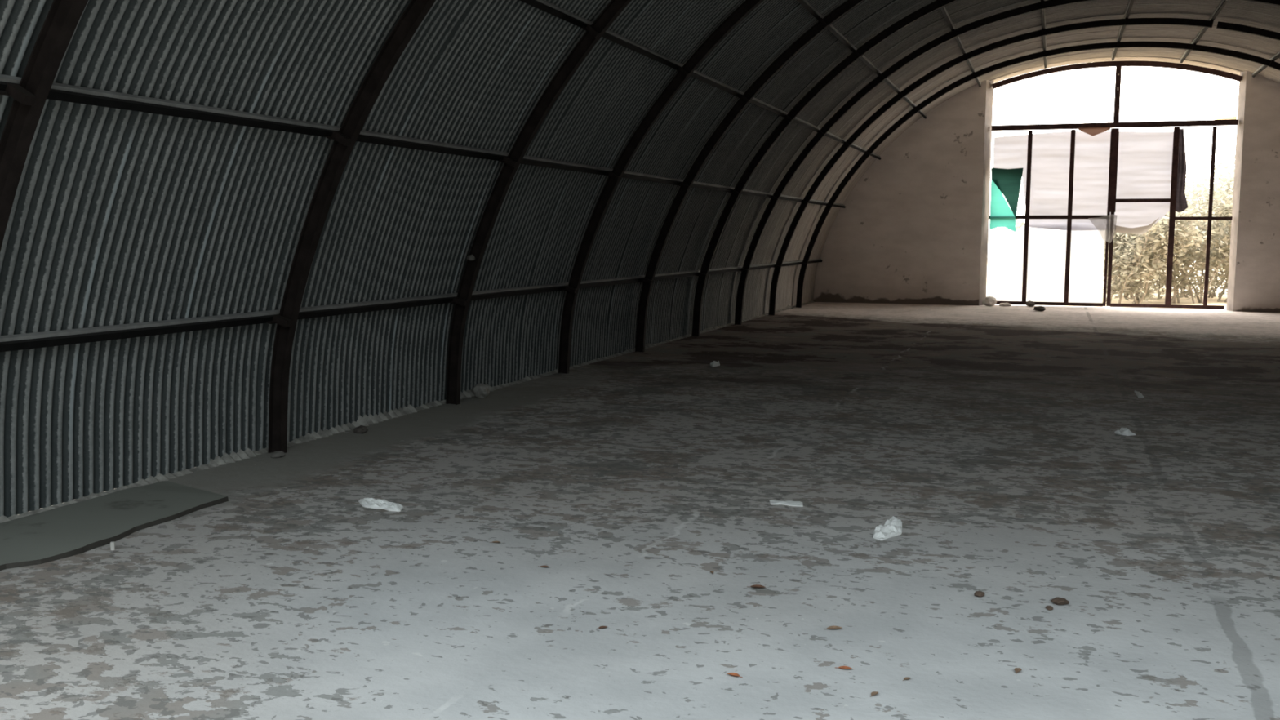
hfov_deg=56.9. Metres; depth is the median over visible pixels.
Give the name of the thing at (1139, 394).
paper scrap
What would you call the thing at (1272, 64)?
rib
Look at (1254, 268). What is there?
wall
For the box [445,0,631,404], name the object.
rib
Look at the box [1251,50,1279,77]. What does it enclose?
purlin
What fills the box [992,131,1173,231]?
tarp
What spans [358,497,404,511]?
crumpled paper
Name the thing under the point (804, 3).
purlin
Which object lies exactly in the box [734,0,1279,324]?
rib
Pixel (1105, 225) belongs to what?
film
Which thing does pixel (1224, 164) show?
bush
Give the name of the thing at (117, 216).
wall
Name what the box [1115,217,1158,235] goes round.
tarp shred
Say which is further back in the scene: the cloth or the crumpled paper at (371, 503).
the cloth
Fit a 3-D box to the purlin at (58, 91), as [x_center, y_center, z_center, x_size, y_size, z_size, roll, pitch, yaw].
[0.443,-2.112,14.010,0.076,0.082,24.124,2,6,19]
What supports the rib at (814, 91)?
on the floor
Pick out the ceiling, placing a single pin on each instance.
(674, 29)
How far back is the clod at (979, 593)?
4.69 m
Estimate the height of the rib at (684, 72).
4.896 m
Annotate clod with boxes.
[973,591,984,596]
[1045,605,1053,610]
[1050,596,1069,604]
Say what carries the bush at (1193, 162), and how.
on the ground
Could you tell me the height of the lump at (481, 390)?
0.132 m
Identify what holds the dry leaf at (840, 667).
on the floor
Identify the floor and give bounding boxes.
[0,302,1279,719]
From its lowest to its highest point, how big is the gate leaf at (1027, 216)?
3.550 m
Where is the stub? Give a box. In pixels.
[110,541,115,550]
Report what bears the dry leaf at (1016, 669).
on the floor
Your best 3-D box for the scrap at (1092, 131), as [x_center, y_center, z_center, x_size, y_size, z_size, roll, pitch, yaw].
[9.066,-4.558,23.575,0.600,0.170,0.007,2,6,18]
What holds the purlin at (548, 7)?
attached to the wall at (117, 216)
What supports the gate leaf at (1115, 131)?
attached to the wall at (1254, 268)
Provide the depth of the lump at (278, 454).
7.54 m
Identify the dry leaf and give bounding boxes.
[727,672,742,677]
[746,584,765,587]
[823,625,841,629]
[837,666,852,669]
[871,691,878,696]
[1014,667,1022,674]
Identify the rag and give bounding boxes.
[1214,115,1236,119]
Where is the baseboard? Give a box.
[0,301,814,523]
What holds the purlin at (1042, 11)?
attached to the rib
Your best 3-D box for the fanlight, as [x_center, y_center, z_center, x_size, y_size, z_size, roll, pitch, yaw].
[9.381,-5.269,23.449,4.628,1.302,0.085,2,6,19]
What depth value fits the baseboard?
8.49 m
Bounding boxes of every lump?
[270,450,285,457]
[472,382,489,398]
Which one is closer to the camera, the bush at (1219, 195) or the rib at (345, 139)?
the rib at (345, 139)
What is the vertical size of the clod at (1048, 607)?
0.016 m
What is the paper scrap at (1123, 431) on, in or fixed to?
on the floor
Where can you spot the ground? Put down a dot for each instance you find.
(1211, 301)
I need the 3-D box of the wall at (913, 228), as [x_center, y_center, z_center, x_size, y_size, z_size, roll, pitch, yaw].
[5.513,-3.495,24.927,3.580,4.641,0.370,2,6,19]
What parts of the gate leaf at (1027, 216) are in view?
rail, rail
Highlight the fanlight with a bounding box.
[991,60,1242,130]
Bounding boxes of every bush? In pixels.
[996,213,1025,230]
[1102,181,1202,288]
[1102,201,1225,303]
[1102,210,1226,298]
[1116,164,1234,304]
[1148,152,1222,293]
[1157,166,1234,297]
[1186,153,1235,282]
[1197,155,1235,302]
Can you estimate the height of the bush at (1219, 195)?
3.330 m
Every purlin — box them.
[0,74,845,208]
[0,258,822,351]
[519,0,881,159]
[796,0,926,119]
[940,6,981,87]
[1040,0,1047,68]
[1111,0,1134,60]
[1179,0,1228,62]
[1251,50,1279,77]
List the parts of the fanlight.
post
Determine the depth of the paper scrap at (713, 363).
12.94 m
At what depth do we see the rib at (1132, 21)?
19.65 m
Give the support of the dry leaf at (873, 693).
on the floor
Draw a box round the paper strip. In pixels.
[769,499,803,506]
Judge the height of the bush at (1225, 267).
3.632 m
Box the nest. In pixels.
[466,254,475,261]
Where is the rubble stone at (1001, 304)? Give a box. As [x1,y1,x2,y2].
[999,302,1011,306]
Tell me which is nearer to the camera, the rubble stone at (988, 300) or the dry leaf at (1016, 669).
the dry leaf at (1016, 669)
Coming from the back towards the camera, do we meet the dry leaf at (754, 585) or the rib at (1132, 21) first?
the rib at (1132, 21)
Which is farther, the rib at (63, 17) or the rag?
the rag
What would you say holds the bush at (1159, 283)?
on the ground
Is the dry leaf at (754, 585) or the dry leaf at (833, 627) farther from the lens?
the dry leaf at (754, 585)
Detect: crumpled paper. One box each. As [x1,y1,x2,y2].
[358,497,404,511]
[872,515,902,540]
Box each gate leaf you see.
[988,128,1111,306]
[1106,125,1232,309]
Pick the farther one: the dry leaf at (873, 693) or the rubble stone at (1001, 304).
the rubble stone at (1001, 304)
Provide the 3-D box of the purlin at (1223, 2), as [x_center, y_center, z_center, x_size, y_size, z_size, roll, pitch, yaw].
[6.548,-4.622,11.611,0.061,0.077,24.124,2,6,19]
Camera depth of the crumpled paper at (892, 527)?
5.70 m
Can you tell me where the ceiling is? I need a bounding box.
[545,0,1279,155]
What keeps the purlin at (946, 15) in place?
attached to the rib
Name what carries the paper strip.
on the floor
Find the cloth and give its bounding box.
[1175,128,1187,212]
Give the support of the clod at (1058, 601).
on the floor
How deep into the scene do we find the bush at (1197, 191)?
29.93 m
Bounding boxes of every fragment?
[1025,300,1035,306]
[1033,306,1045,311]
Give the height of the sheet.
0.027 m
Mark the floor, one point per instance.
(635, 477)
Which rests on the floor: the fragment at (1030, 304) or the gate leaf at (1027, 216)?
the fragment at (1030, 304)
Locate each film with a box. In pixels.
[988,224,1104,305]
[1088,214,1116,243]
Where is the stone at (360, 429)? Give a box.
[353,425,368,433]
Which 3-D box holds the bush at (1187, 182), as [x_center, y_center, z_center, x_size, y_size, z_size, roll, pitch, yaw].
[14.012,-3.595,33.221,4.174,3.394,4.772,-3,7,-25]
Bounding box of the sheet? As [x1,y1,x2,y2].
[0,480,228,570]
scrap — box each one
[710,360,719,367]
[1078,127,1110,136]
[1114,427,1135,435]
[1133,390,1144,397]
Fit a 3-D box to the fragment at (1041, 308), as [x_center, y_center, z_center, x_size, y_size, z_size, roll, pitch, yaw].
[7.668,-0.984,22.663,0.190,0.113,0.278,-4,7,-32]
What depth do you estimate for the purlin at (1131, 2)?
19.82 m
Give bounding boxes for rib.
[0,0,88,251]
[266,0,435,453]
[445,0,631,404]
[558,0,763,373]
[635,0,864,352]
[691,0,958,336]
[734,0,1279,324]
[768,17,1279,315]
[795,40,1279,307]
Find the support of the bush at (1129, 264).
on the ground
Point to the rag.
(1233, 117)
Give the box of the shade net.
[989,168,1022,231]
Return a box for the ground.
[986,257,1227,309]
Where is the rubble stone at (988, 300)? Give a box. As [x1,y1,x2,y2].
[982,296,996,306]
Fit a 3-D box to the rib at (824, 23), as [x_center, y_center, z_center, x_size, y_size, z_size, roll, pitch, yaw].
[5.373,-2.303,12.304,11.498,4.896,0.182,2,6,19]
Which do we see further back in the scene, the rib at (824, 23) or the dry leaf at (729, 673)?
the rib at (824, 23)
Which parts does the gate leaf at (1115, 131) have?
rail, rail, rail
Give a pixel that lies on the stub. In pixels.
(112, 544)
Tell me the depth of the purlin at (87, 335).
7.42 m
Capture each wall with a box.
[0,0,876,517]
[813,80,993,305]
[1226,71,1279,312]
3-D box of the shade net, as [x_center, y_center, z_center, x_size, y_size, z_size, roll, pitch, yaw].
[7.516,-3.288,24.247,0.630,1.310,0.045,2,6,19]
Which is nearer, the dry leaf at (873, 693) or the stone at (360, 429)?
the dry leaf at (873, 693)

